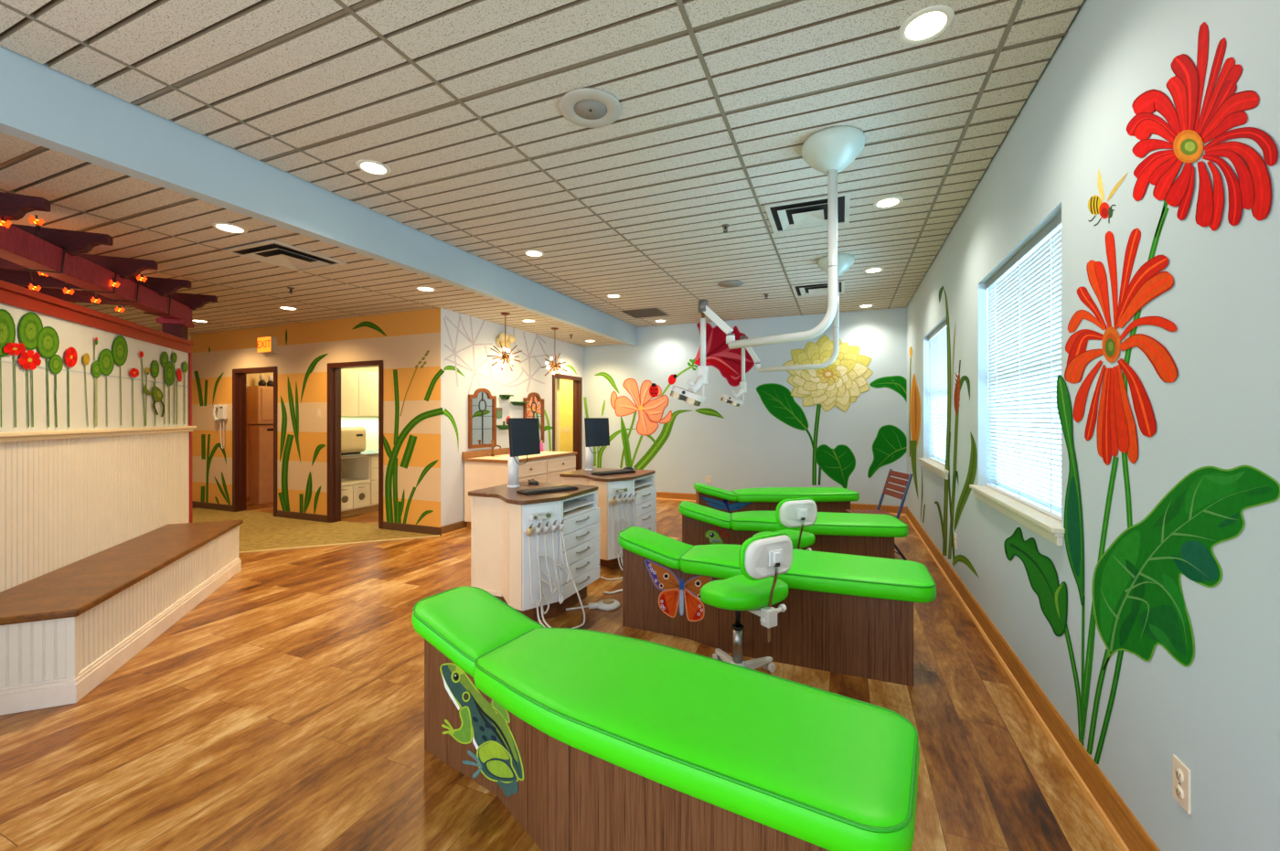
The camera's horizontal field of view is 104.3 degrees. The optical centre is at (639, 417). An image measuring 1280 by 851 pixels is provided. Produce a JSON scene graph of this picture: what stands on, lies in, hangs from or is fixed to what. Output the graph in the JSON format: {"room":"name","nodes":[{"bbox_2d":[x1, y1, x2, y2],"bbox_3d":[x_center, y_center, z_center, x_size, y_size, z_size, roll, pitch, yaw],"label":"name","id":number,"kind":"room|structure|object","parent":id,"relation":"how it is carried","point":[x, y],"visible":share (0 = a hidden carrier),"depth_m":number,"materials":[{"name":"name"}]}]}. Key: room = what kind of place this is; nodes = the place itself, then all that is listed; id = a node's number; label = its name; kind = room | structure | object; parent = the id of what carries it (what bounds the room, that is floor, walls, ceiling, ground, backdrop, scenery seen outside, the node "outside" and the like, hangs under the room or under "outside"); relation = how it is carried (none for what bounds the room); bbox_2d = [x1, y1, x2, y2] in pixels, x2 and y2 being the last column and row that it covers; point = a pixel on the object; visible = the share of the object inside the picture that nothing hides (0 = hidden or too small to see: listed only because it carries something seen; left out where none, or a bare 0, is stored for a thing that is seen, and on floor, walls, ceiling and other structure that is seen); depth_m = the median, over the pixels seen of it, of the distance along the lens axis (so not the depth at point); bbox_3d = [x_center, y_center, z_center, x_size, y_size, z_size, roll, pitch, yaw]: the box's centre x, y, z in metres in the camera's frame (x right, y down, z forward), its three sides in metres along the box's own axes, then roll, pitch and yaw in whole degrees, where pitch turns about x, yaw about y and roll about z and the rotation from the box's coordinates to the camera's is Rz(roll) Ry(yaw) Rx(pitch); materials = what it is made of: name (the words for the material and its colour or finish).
{"room":"dental clinic","nodes":[
{"label":"dental clinic","id":0,"kind":"room"},
{"bbox_2d":[0,279,196,592],"bbox_3d":[-3.716,0.338,3.064,0.225,2.165,3.910,0,0,-23],"label":"wall partition","id":1,"kind":"structure","parent":0,"point":[96,428],"depth_m":3.36,"materials":[{"name":"paint"}]},
{"bbox_2d":[0,192,217,340],"bbox_3d":[-4.270,-0.978,2.890,1.710,0.465,3.820,0,0,-23],"label":"pergola","id":2,"kind":"object","parent":1,"relation":"on","point":[20,249],"visible":0.98,"depth_m":3.60,"materials":[{"name":"wood"}]},
{"bbox_2d":[0,216,11,227],"label":"string lights","id":3,"kind":"object","parent":2,"relation":"hanging from","point":[6,224],"depth_m":2.67,"materials":[{"name":"orange"}]},
{"bbox_2d":[28,214,43,236],"label":"string lights","id":4,"kind":"object","parent":2,"relation":"hanging from","point":[36,221],"depth_m":2.93,"materials":[{"name":"orange"}]},
{"bbox_2d":[22,246,65,290],"label":"string lights","id":5,"kind":"object","parent":2,"relation":"hanging from","point":[31,287],"depth_m":3.17,"materials":[{"name":"orange"}]},
{"bbox_2d":[63,282,75,294],"label":"string lights","id":6,"kind":"object","parent":2,"relation":"hanging from","point":[65,290],"depth_m":3.89,"materials":[{"name":"orange"}]},
{"bbox_2d":[81,270,119,303],"label":"string lights","id":7,"kind":"object","parent":2,"relation":"hanging from","point":[112,283],"depth_m":3.66,"materials":[{"name":"orange"}]},
{"bbox_2d":[107,274,149,312],"label":"string lights","id":8,"kind":"object","parent":2,"relation":"hanging from","point":[141,278],"depth_m":3.96,"materials":[{"name":"orange"}]},
{"bbox_2d":[143,296,170,315],"label":"string lights","id":9,"kind":"object","parent":2,"relation":"hanging from","point":[166,296],"depth_m":4.44,"materials":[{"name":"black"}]},
{"bbox_2d":[246,373,273,497],"bbox_3d":[-6.287,0.000,8.905,0.150,2.840,2.230,0,0,22],"label":"wall","id":10,"kind":"structure","parent":0,"point":[252,379],"depth_m":8.24,"materials":[{"name":"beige paint"}]},
{"bbox_2d":[246,385,273,424],"bbox_3d":[-6.194,-0.210,8.516,0.315,0.620,0.800,0,0,22],"label":"upper cabinet","id":11,"kind":"object","parent":10,"relation":"attached to","point":[260,399],"visible":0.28,"depth_m":8.16,"materials":[{"name":"wood"}]},
{"bbox_2d":[257,374,266,386],"bbox_3d":[-6.295,-0.620,8.287,0.110,0.200,0.107,0,0,22],"label":"bottle","id":12,"kind":"object","parent":11,"relation":"on","point":[261,382],"visible":0.8,"depth_m":8.26,"materials":[{"name":"black plastic"}]},
{"bbox_2d":[266,374,273,386],"bbox_3d":[-6.246,-0.620,8.408,0.110,0.200,0.107,0,0,22],"label":"bottle","id":13,"kind":"object","parent":11,"relation":"on","point":[270,383],"visible":0.81,"depth_m":8.38,"materials":[{"name":"black plastic"}]},
{"bbox_2d":[0,132,625,346],"bbox_3d":[-4.656,-1.379,5.938,6.105,0.122,8.900,0,0,22],"label":"ceiling","id":14,"kind":"structure","parent":0,"point":[144,220],"depth_m":4.19,"materials":[{"name":"tile"}]},
{"bbox_2d":[211,222,247,234],"bbox_3d":[-2.849,-1.317,3.456,0.200,0.006,0.200,0,0,22],"label":"recessed light","id":15,"kind":"object","parent":14,"relation":"in","point":[221,226],"visible":1,"depth_m":3.45,"materials":[{"name":"beige"}]},
{"bbox_2d":[222,239,346,272],"bbox_3d":[-2.886,-1.303,4.070,0.600,0.030,0.600,0,0,22],"label":"ceiling vent","id":16,"kind":"object","parent":14,"relation":"in","point":[273,252],"visible":1,"depth_m":4.03,"materials":[{"name":"metal"}]},
{"bbox_2d":[277,306,298,309],"bbox_3d":[-4.231,-1.317,5.981,0.200,0.006,0.200,0,0,22],"label":"recessed light","id":17,"kind":"object","parent":14,"relation":"in","point":[281,307],"visible":1,"depth_m":5.98,"materials":[{"name":"beige"}]},
{"bbox_2d":[415,286,436,291],"bbox_3d":[-2.192,-1.317,5.088,0.200,0.006,0.200,0,0,22],"label":"recessed light","id":18,"kind":"object","parent":14,"relation":"in","point":[420,288],"visible":1,"depth_m":5.08,"materials":[{"name":"beige"}]},
{"bbox_2d":[487,312,522,371],"bbox_3d":[-1.706,-0.956,6.290,0.343,0.728,0.422,0,0,39],"label":"pendant","id":19,"kind":"object","parent":14,"relation":"hanging from","point":[503,355],"visible":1,"depth_m":6.27,"materials":[{"name":"gold metal"}]},
{"bbox_2d":[541,327,567,378],"bbox_3d":[-1.253,-0.956,7.325,0.343,0.728,0.422,0,0,-24],"label":"pendant","id":20,"kind":"object","parent":14,"relation":"hanging from","point":[554,366],"visible":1,"depth_m":7.31,"materials":[{"name":"gold metal"}]},
{"bbox_2d":[190,308,444,527],"bbox_3d":[-4.721,0.000,6.993,5.190,2.840,0.134,0,0,22],"label":"wall","id":21,"kind":"structure","parent":0,"point":[408,344],"depth_m":6.76,"materials":[{"name":"paint"}]},
{"bbox_2d":[192,501,232,511],"bbox_3d":[-6.646,1.370,7.700,1.090,0.100,0.012,0,0,22],"label":"baseboard","id":22,"kind":"structure","parent":21,"relation":"attached to","point":[200,505],"depth_m":7.68,"materials":[{"name":"brown wood"}]},
{"bbox_2d":[213,404,227,448],"bbox_3d":[-6.382,0.133,7.548,0.240,0.674,0.096,0,0,22],"label":"wall phone","id":23,"kind":"object","parent":21,"relation":"attached to","point":[221,410],"visible":1,"depth_m":7.53,"materials":[{"name":"white plastic"}]},
{"bbox_2d":[232,366,277,516],"bbox_3d":[-5.638,0.343,7.367,1.020,2.155,0.160,0,0,22],"label":"door frame","id":24,"kind":"structure","parent":21,"relation":"in","point":[239,375],"depth_m":7.48,"materials":[{"name":"wood"}]},
{"bbox_2d":[256,336,277,353],"bbox_3d":[-5.350,-1.044,7.134,0.310,0.230,0.086,0,0,22],"label":"exit sign","id":25,"kind":"object","parent":21,"relation":"attached to","point":[265,345],"visible":1,"depth_m":7.09,"materials":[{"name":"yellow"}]},
{"bbox_2d":[277,510,327,522],"bbox_3d":[-4.705,1.370,6.912,1.040,0.100,0.012,0,0,22],"label":"baseboard","id":26,"kind":"structure","parent":21,"relation":"attached to","point":[280,513],"depth_m":6.90,"materials":[{"name":"brown wood"}]},
{"bbox_2d":[327,360,383,529],"bbox_3d":[-3.720,0.343,6.588,1.020,2.155,0.160,0,0,22],"label":"door frame","id":27,"kind":"structure","parent":21,"relation":"in","point":[334,369],"depth_m":6.70,"materials":[{"name":"wood"}]},
{"bbox_2d":[383,521,440,535],"bbox_3d":[-2.834,1.370,6.152,0.940,0.100,0.012,0,0,22],"label":"baseboard","id":28,"kind":"structure","parent":21,"relation":"attached to","point":[407,528],"depth_m":6.14,"materials":[{"name":"brown wood"}]},
{"bbox_2d":[341,366,378,450],"bbox_3d":[-4.293,0.000,8.419,0.090,2.840,2.830,0,0,22],"label":"wall","id":29,"kind":"structure","parent":0,"point":[370,424],"depth_m":8.04,"materials":[{"name":"paint"}]},
{"bbox_2d":[341,368,378,416],"bbox_3d":[-4.160,-0.370,8.165,0.348,0.700,2.400,0,0,22],"label":"upper cabinet","id":30,"kind":"object","parent":29,"relation":"attached to","point":[359,389],"visible":0.32,"depth_m":7.52,"materials":[{"name":"wood"}]},
{"bbox_2d":[440,308,583,526],"bbox_3d":[-1.785,0.000,7.655,0.132,2.840,3.558,0,0,22],"label":"wall","id":31,"kind":"structure","parent":0,"point":[466,341],"depth_m":6.59,"materials":[{"name":"paint"}]},
{"bbox_2d":[440,520,466,535],"bbox_3d":[-1.917,1.365,7.125,0.026,0.110,2.480,0,0,22],"label":"baseboard","id":32,"kind":"structure","parent":31,"relation":"attached to","point":[460,526],"depth_m":6.15,"materials":[{"name":"brown wood"}]},
{"bbox_2d":[468,388,496,448],"bbox_3d":[-2.104,0.003,6.657,0.030,0.795,0.530,0,0,22],"label":"arched mirror","id":33,"kind":"object","parent":31,"relation":"attached to","point":[482,405],"visible":1,"depth_m":6.64,"materials":[{"name":"brown wood"}]},
{"bbox_2d":[472,391,492,445],"bbox_3d":[-2.111,0.003,6.659,0.004,0.705,0.440,0,0,22],"label":"mirror glass","id":34,"kind":"object","parent":33,"relation":"attached to","point":[482,400],"depth_m":6.66,"materials":[{"name":"white"}]},
{"bbox_2d":[496,407,501,417],"bbox_3d":[-1.978,-0.070,6.993,0.014,0.140,0.120,0,0,22],"label":"picture","id":35,"kind":"object","parent":31,"relation":"attached to","point":[498,410],"visible":1,"depth_m":6.98},
{"bbox_2d":[496,425,508,429],"bbox_3d":[-1.885,0.137,7.069,0.127,0.064,0.350,0,0,22],"label":"shelf","id":36,"kind":"object","parent":31,"relation":"attached to","point":[500,427],"visible":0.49,"depth_m":7.00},
{"bbox_2d":[496,332,515,347],"bbox_3d":[-1.887,-1.099,7.026,0.158,0.178,0.288,0,0,22],"label":"emergency light","id":37,"kind":"object","parent":31,"relation":"attached to","point":[510,338],"visible":0.96,"depth_m":6.99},
{"bbox_2d":[510,401,529,405],"bbox_3d":[-1.761,-0.208,7.374,0.127,0.054,0.370,0,0,22],"label":"shelf","id":38,"kind":"object","parent":31,"relation":"attached to","point":[515,403],"visible":1,"depth_m":7.31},
{"bbox_2d":[522,392,543,443],"bbox_3d":[-1.653,0.003,7.768,0.030,0.795,0.530,0,0,22],"label":"arched mirror","id":39,"kind":"object","parent":31,"relation":"attached to","point":[535,409],"visible":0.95,"depth_m":7.82,"materials":[{"name":"brown wood"}]},
{"bbox_2d":[526,395,542,439],"bbox_3d":[-1.660,0.003,7.770,0.004,0.705,0.440,0,0,22],"label":"mirror glass","id":40,"kind":"object","parent":39,"relation":"attached to","point":[534,409],"depth_m":7.82,"materials":[{"name":"white"}]},
{"bbox_2d":[552,373,582,470],"bbox_3d":[-1.333,0.338,8.771,0.160,2.165,1.000,0,0,22],"label":"door frame","id":41,"kind":"structure","parent":31,"relation":"in","point":[577,381],"depth_m":9.16,"materials":[{"name":"wood"}]},
{"bbox_2d":[0,0,1084,327],"bbox_3d":[0.079,-1.669,3.530,4.260,0.122,9.800,0,0,22],"label":"ceiling","id":42,"kind":"structure","parent":0,"point":[720,101],"depth_m":2.58,"materials":[{"name":"tile"}]},
{"bbox_2d":[355,159,391,175],"bbox_3d":[-1.714,-1.607,3.200,0.200,0.006,0.200,0,0,22],"label":"recessed light","id":43,"kind":"object","parent":42,"relation":"in","point":[369,166],"visible":1,"depth_m":3.19,"materials":[{"name":"beige"}]},
{"bbox_2d":[523,249,543,256],"bbox_3d":[-1.037,-1.607,4.868,0.200,0.006,0.200,0,0,22],"label":"recessed light","id":44,"kind":"object","parent":42,"relation":"in","point":[530,252],"visible":1,"depth_m":4.86,"materials":[{"name":"beige"}]},
{"bbox_2d":[558,87,621,127],"bbox_3d":[-0.257,-1.601,2.583,0.326,0.014,0.326,0,0,22],"label":"ceiling speaker","id":45,"kind":"object","parent":42,"relation":"attached to","point":[584,107],"visible":1,"depth_m":2.56,"materials":[{"name":"white"}]},
{"bbox_2d":[574,99,607,119],"bbox_3d":[-0.257,-1.603,2.583,0.176,0.010,0.176,0,0,22],"label":"grille","id":46,"kind":"object","parent":45,"relation":"attached to","point":[583,109],"depth_m":2.58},
{"bbox_2d":[620,307,670,318],"bbox_3d":[0.086,-1.601,7.628,0.600,0.010,0.600,0,0,22],"label":"ceiling vent","id":47,"kind":"object","parent":42,"relation":"in","point":[646,312],"visible":1,"depth_m":7.58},
{"bbox_2d":[717,279,743,287],"bbox_3d":[1.085,-1.603,5.960,0.300,0.010,0.300,0,0,22],"label":"ceiling speaker","id":48,"kind":"object","parent":42,"relation":"attached to","point":[732,282],"visible":1,"depth_m":5.94},
{"bbox_2d":[669,126,865,405],"bbox_3d":[0.770,-0.845,3.199,1.267,1.529,0.348,0,0,39],"label":"light","id":49,"kind":"object","parent":42,"relation":"hanging from","point":[828,151],"visible":1,"depth_m":2.89,"materials":[{"name":"metal"}]},
{"bbox_2d":[720,253,854,406],"bbox_3d":[1.528,-0.865,5.284,1.388,1.488,0.348,0,0,28],"label":"light","id":50,"kind":"object","parent":42,"relation":"hanging from","point":[845,261],"visible":0.84,"depth_m":5.14,"materials":[{"name":"metal"}]},
{"bbox_2d":[764,191,850,234],"bbox_3d":[1.329,-1.593,3.923,0.600,0.030,0.600,0,0,22],"label":"ceiling vent","id":51,"kind":"object","parent":42,"relation":"in","point":[809,213],"visible":0.95,"depth_m":3.89,"materials":[{"name":"metal"}]},
{"bbox_2d":[790,279,844,297],"bbox_3d":[2.224,-1.593,6.194,0.600,0.030,0.600,0,0,22],"label":"ceiling vent","id":52,"kind":"object","parent":42,"relation":"in","point":[816,288],"visible":0.87,"depth_m":6.17,"materials":[{"name":"metal"}]},
{"bbox_2d":[863,266,883,273],"bbox_3d":[2.545,-1.607,5.421,0.200,0.006,0.200,0,0,22],"label":"recessed light","id":53,"kind":"object","parent":42,"relation":"in","point":[877,269],"visible":1,"depth_m":5.41,"materials":[{"name":"beige"}]},
{"bbox_2d":[873,196,903,208],"bbox_3d":[1.852,-1.607,3.716,0.200,0.006,0.200,0,0,22],"label":"recessed light","id":54,"kind":"object","parent":42,"relation":"in","point":[890,201],"visible":1,"depth_m":3.71,"materials":[{"name":"beige"}]},
{"bbox_2d":[898,4,954,43],"bbox_3d":[1.171,-1.607,2.039,0.200,0.006,0.200,0,0,22],"label":"recessed light","id":55,"kind":"object","parent":42,"relation":"in","point":[928,23],"visible":1,"depth_m":2.03,"materials":[{"name":"beige"}]},
{"bbox_2d":[554,378,559,451],"bbox_3d":[-2.584,0.000,9.198,2.490,2.840,0.100,0,0,22],"label":"wall","id":56,"kind":"structure","parent":0,"point":[557,381],"depth_m":8.70,"materials":[{"name":"paint"}]},
{"bbox_2d":[0,499,1120,850],"bbox_3d":[-2.832,1.443,4.820,11.125,0.074,10.000,0,0,22],"label":"floor","id":57,"kind":"structure","parent":0,"point":[283,711],"depth_m":2.26,"materials":[{"name":"brown wood"}]},
{"bbox_2d":[0,520,243,715],"bbox_3d":[-3.502,1.185,3.448,0.555,0.470,2.372,0,0,-23],"label":"bench","id":58,"kind":"object","parent":57,"relation":"on","point":[64,631],"visible":1,"depth_m":2.81,"materials":[{"name":"paint"}]},
{"bbox_2d":[249,425,273,504],"bbox_3d":[-6.214,0.770,8.513,0.260,1.300,0.700,0,0,22],"label":"cabinet","id":59,"kind":"object","parent":57,"relation":"on","point":[261,436],"visible":0.44,"depth_m":8.21,"materials":[{"name":"brown"}]},
{"bbox_2d":[341,449,378,517],"bbox_3d":[-4.025,0.975,8.121,0.630,0.890,2.420,0,0,22],"label":"base cabinet","id":60,"kind":"object","parent":57,"relation":"on","point":[359,472],"visible":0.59,"depth_m":7.41,"materials":[{"name":"wood"}]},
{"bbox_2d":[341,449,378,458],"bbox_3d":[-4.030,0.545,8.123,0.620,0.030,2.420,0,0,22],"label":"countertop","id":61,"kind":"structure","parent":60,"relation":"on","point":[375,452],"depth_m":7.33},
{"bbox_2d":[341,426,365,455],"bbox_3d":[-4.331,0.330,7.242,0.425,0.400,0.440,0,0,22],"label":"steriliser","id":62,"kind":"object","parent":61,"relation":"on","point":[353,438],"visible":0.59,"depth_m":7.18,"materials":[{"name":"beige"}]},
{"bbox_2d":[461,448,577,529],"bbox_3d":[-1.595,0.927,6.940,0.763,0.985,1.660,0,0,22],"label":"base cabinet","id":63,"kind":"object","parent":57,"relation":"on","point":[482,470],"depth_m":6.38,"materials":[{"name":"beige laminate"}]},
{"bbox_2d":[490,439,501,456],"bbox_3d":[-1.928,0.408,6.665,0.168,0.223,0.070,0,0,22],"label":"faucet","id":64,"kind":"object","parent":63,"relation":"on","point":[492,441],"visible":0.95,"depth_m":6.67,"materials":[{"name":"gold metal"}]},
{"bbox_2d":[493,455,526,458],"bbox_3d":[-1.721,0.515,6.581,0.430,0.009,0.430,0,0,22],"label":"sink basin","id":65,"kind":"object","parent":63,"relation":"in","point":[501,456],"depth_m":6.57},
{"bbox_2d":[461,448,577,463],"bbox_3d":[-1.605,0.495,6.944,0.740,0.120,1.660,0,0,22],"label":"countertop","id":66,"kind":"structure","parent":63,"relation":"on","point":[465,455],"depth_m":6.56,"materials":[{"name":"beige laminate"}]},
{"bbox_2d":[468,481,599,629],"bbox_3d":[-0.779,0.985,3.674,0.943,0.874,0.948,0,0,22],"label":"base cabinet","id":67,"kind":"object","parent":57,"relation":"on","point":[538,554],"visible":0.89,"depth_m":3.53,"materials":[{"name":"beige laminate"}]},
{"bbox_2d":[468,481,597,504],"bbox_3d":[-0.837,0.561,3.753,0.775,0.027,0.845,0,0,22],"label":"countertop","id":68,"kind":"structure","parent":67,"relation":"on","point":[510,496],"depth_m":3.61,"materials":[{"name":"brown wood"}]},
{"bbox_2d":[506,417,540,488],"bbox_3d":[-0.962,0.275,3.898,0.204,0.545,0.351,0,0,22],"label":"computer monitor","id":69,"kind":"object","parent":68,"relation":"on","point":[523,432],"visible":1,"depth_m":3.89,"materials":[{"name":"black plastic"}]},
{"bbox_2d":[519,479,538,485],"bbox_3d":[-0.923,0.537,4.079,0.178,0.061,0.145,0,0,42],"label":"computer mouse","id":70,"kind":"object","parent":68,"relation":"on","point":[531,482],"visible":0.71,"depth_m":4.06,"materials":[{"name":"black plastic"}]},
{"bbox_2d":[516,484,578,495],"bbox_3d":[-0.684,0.536,3.710,0.440,0.024,0.150,0,0,-40],"label":"keyboard","id":71,"kind":"object","parent":68,"relation":"on","point":[550,489],"visible":1,"depth_m":3.65,"materials":[{"name":"black plastic"}]},
{"bbox_2d":[558,490,597,601],"bbox_3d":[-0.587,0.932,3.783,0.314,0.705,0.550,0,0,22],"label":"drawers","id":72,"kind":"object","parent":67,"relation":"attached to","point":[573,508],"depth_m":3.71,"materials":[{"name":"wood"}]},
{"bbox_2d":[565,598,619,610],"bbox_3d":[-0.440,1.397,3.696,0.595,0.046,0.186,0,0,-13],"label":"foot pedal","id":73,"kind":"object","parent":57,"relation":"on","point":[607,604],"visible":0.76,"depth_m":3.69,"materials":[{"name":"white plastic"}]},
{"bbox_2d":[559,468,656,580],"bbox_3d":[-0.288,0.985,4.856,0.943,0.874,0.948,0,0,22],"label":"base cabinet","id":74,"kind":"object","parent":57,"relation":"on","point":[625,501],"visible":0.64,"depth_m":4.61,"materials":[{"name":"beige laminate"}]},
{"bbox_2d":[559,468,655,481],"bbox_3d":[-0.346,0.561,4.935,0.775,0.027,0.845,0,0,22],"label":"countertop","id":75,"kind":"structure","parent":74,"relation":"on","point":[581,474],"depth_m":4.79,"materials":[{"name":"brown wood"}]},
{"bbox_2d":[584,417,609,470],"bbox_3d":[-0.495,0.275,5.144,0.204,0.545,0.351,0,0,34],"label":"computer monitor","id":76,"kind":"object","parent":75,"relation":"on","point":[597,433],"visible":1,"depth_m":5.12,"materials":[{"name":"black plastic"}]},
{"bbox_2d":[591,469,635,475],"bbox_3d":[-0.257,0.536,4.896,0.440,0.024,0.150,0,0,-40],"label":"keyboard","id":77,"kind":"object","parent":75,"relation":"on","point":[624,471],"visible":1,"depth_m":4.83,"materials":[{"name":"black plastic"}]},
{"bbox_2d":[631,473,654,526],"bbox_3d":[-0.096,0.932,4.966,0.314,0.705,0.550,0,0,22],"label":"drawer unit","id":78,"kind":"object","parent":74,"relation":"attached to","point":[644,485],"depth_m":4.91,"materials":[{"name":"wood"}]},
{"bbox_2d":[411,586,919,850],"bbox_3d":[-0.122,1.102,1.708,1.877,0.635,0.558,0,0,31],"label":"bed","id":79,"kind":"object","parent":57,"relation":"on","point":[591,741],"visible":1,"depth_m":1.47,"materials":[{"name":"leather"}]},
{"bbox_2d":[411,586,541,677],"bbox_3d":[-0.701,0.877,2.107,0.472,0.184,0.379,0,0,31],"label":"cushion","id":80,"kind":"object","parent":79,"relation":"on","point":[463,625],"depth_m":2.04,"materials":[{"name":"green leather"}]},
{"bbox_2d":[700,532,792,672],"bbox_3d":[0.540,0.999,2.654,0.506,0.839,0.548,0,0,-32],"label":"stool","id":81,"kind":"object","parent":57,"relation":"on","point":[761,558],"visible":0.85,"depth_m":2.46,"materials":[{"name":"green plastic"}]},
{"bbox_2d":[693,482,859,513],"bbox_3d":[1.587,1.102,5.880,1.877,0.635,0.558,0,0,-2],"label":"bed","id":82,"kind":"object","parent":57,"relation":"on","point":[826,499],"visible":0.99,"depth_m":5.72,"materials":[{"name":"leather"}]},
{"bbox_2d":[693,482,736,501],"bbox_3d":[0.884,0.877,5.897,0.472,0.184,0.379,0,0,-2],"label":"cushion","id":83,"kind":"object","parent":82,"relation":"on","point":[704,493],"depth_m":5.79,"materials":[{"name":"green leather"}]},
{"bbox_2d":[732,487,859,502],"bbox_3d":[1.818,0.910,5.888,1.414,0.120,0.558,0,0,-2],"label":"cushion","id":84,"kind":"object","parent":82,"relation":"on","point":[766,495],"depth_m":5.67,"materials":[{"name":"green leather"}]},
{"bbox_2d":[618,526,936,686],"bbox_3d":[0.742,1.102,3.104,1.877,0.635,0.558,0,0,22],"label":"bed","id":85,"kind":"object","parent":57,"relation":"on","point":[848,614],"visible":0.93,"depth_m":2.86,"materials":[{"name":"laminate"}]},
{"bbox_2d":[618,526,692,569],"bbox_3d":[0.106,0.877,3.405,0.472,0.184,0.379,0,0,22],"label":"cushion","id":86,"kind":"object","parent":85,"relation":"on","point":[641,547],"depth_m":3.31,"materials":[{"name":"green leather"}]},
{"bbox_2d":[679,544,936,603],"bbox_3d":[0.956,0.910,3.017,1.414,0.120,0.558,0,0,22],"label":"cushion","id":87,"kind":"object","parent":85,"relation":"on","point":[893,581],"depth_m":2.78,"materials":[{"name":"green leather"}]},
{"bbox_2d":[752,497,817,550],"bbox_3d":[1.078,0.999,3.775,0.506,0.839,0.548,0,0,-20],"label":"stool","id":88,"kind":"object","parent":57,"relation":"on","point":[794,513],"visible":0.33,"depth_m":3.54,"materials":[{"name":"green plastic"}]},
{"bbox_2d":[678,501,908,558],"bbox_3d":[1.278,1.141,4.359,1.877,0.713,0.559,0,0,11],"label":"bed","id":89,"kind":"object","parent":57,"relation":"on","point":[869,535],"visible":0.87,"depth_m":4.16,"materials":[{"name":"leather"}]},
{"bbox_2d":[678,501,730,529],"bbox_3d":[0.596,0.877,4.534,0.472,0.184,0.379,0,0,11],"label":"cushion","id":90,"kind":"object","parent":89,"relation":"on","point":[694,516],"depth_m":4.42,"materials":[{"name":"green leather"}]},
{"bbox_2d":[730,511,908,537],"bbox_3d":[1.505,0.910,4.314,1.414,0.120,0.558,0,0,11],"label":"cushion","id":91,"kind":"object","parent":89,"relation":"on","point":[826,524],"depth_m":4.11,"materials":[{"name":"green leather"}]},
{"bbox_2d":[844,469,913,560],"bbox_3d":[2.394,0.976,5.019,0.503,0.880,0.438,0,0,1],"label":"chair","id":92,"kind":"object","parent":57,"relation":"on","point":[902,496],"visible":0.6,"depth_m":4.99,"materials":[{"name":"brown wood"}]},
{"bbox_2d":[559,379,573,451],"bbox_3d":[-1.565,0.070,9.702,0.999,2.700,0.080,0,0,22],"label":"wall","id":93,"kind":"structure","parent":0,"point":[566,387],"depth_m":9.60,"materials":[{"name":"paint"}]},
{"bbox_2d":[583,306,906,513],"bbox_3d":[1.416,-0.145,8.352,5.479,3.130,0.178,0,0,22],"label":"wall","id":94,"kind":"structure","parent":0,"point":[843,423],"depth_m":8.04,"materials":[{"name":"paint"}]},
{"bbox_2d":[0,45,637,346],"bbox_3d":[-1.946,-1.495,4.352,0.110,0.430,9.800,0,0,22],"label":"beam","id":95,"kind":"structure","parent":94,"relation":"attached to","point":[42,105],"depth_m":2.97,"materials":[{"name":"paint"}]},
{"bbox_2d":[655,491,905,514],"bbox_3d":[1.405,1.357,8.265,5.325,0.125,0.026,0,0,22],"label":"baseboard","id":96,"kind":"structure","parent":94,"relation":"attached to","point":[891,509],"depth_m":7.53,"materials":[{"name":"brown wood"}]},
{"bbox_2d":[906,0,1279,850],"bbox_3d":[2.162,-0.145,2.792,0.164,3.130,10.000,0,0,22],"label":"wall","id":97,"kind":"structure","parent":0,"point":[1152,127],"depth_m":1.54,"materials":[{"name":"paint"}]},
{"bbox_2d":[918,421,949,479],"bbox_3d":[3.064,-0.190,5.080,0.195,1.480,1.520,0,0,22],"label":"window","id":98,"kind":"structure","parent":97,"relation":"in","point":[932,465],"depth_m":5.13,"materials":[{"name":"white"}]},
{"bbox_2d":[927,320,947,466],"bbox_3d":[3.067,-0.230,5.080,0.058,1.396,1.416,0,0,22],"label":"window blind","id":99,"kind":"object","parent":98,"relation":"attached to","point":[938,344],"visible":0.7,"depth_m":5.19,"materials":[{"name":"white plastic"}]},
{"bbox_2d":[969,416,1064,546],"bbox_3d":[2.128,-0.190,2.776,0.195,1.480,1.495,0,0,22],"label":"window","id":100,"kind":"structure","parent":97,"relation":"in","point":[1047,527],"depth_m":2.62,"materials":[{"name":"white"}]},
{"bbox_2d":[985,212,1061,521],"bbox_3d":[2.131,-0.230,2.775,0.058,1.396,1.391,0,0,22],"label":"window blind","id":101,"kind":"object","parent":100,"relation":"attached to","point":[1025,294],"visible":0.62,"depth_m":2.69,"materials":[{"name":"white plastic"}]},
{"bbox_2d":[905,505,1160,850],"bbox_3d":[2.040,1.353,2.733,0.026,0.135,9.800,0,0,22],"label":"baseboard","id":102,"kind":"structure","parent":97,"relation":"attached to","point":[1123,826],"depth_m":2.15,"materials":[{"name":"brown wood"}]},
{"bbox_2d":[1172,754,1191,814],"bbox_3d":[1.499,1.015,1.379,0.010,0.120,0.072,0,0,22],"label":"wall outlet","id":103,"kind":"object","parent":97,"relation":"attached to","point":[1181,774],"visible":1,"depth_m":1.37,"materials":[{"name":"beige"}]},
{"bbox_2d":[1174,768,1183,781],"bbox_3d":[1.497,0.991,1.380,0.004,0.032,0.032,0,0,22],"label":"receptacle","id":104,"kind":"object","parent":103,"relation":"attached to","point":[1178,772],"depth_m":1.38,"materials":[{"name":"beige"}]},
{"bbox_2d":[1174,785,1183,799],"bbox_3d":[1.497,1.039,1.380,0.004,0.032,0.032,0,0,22],"label":"receptacle","id":105,"kind":"object","parent":103,"relation":"attached to","point":[1178,789],"depth_m":1.38,"materials":[{"name":"beige"}]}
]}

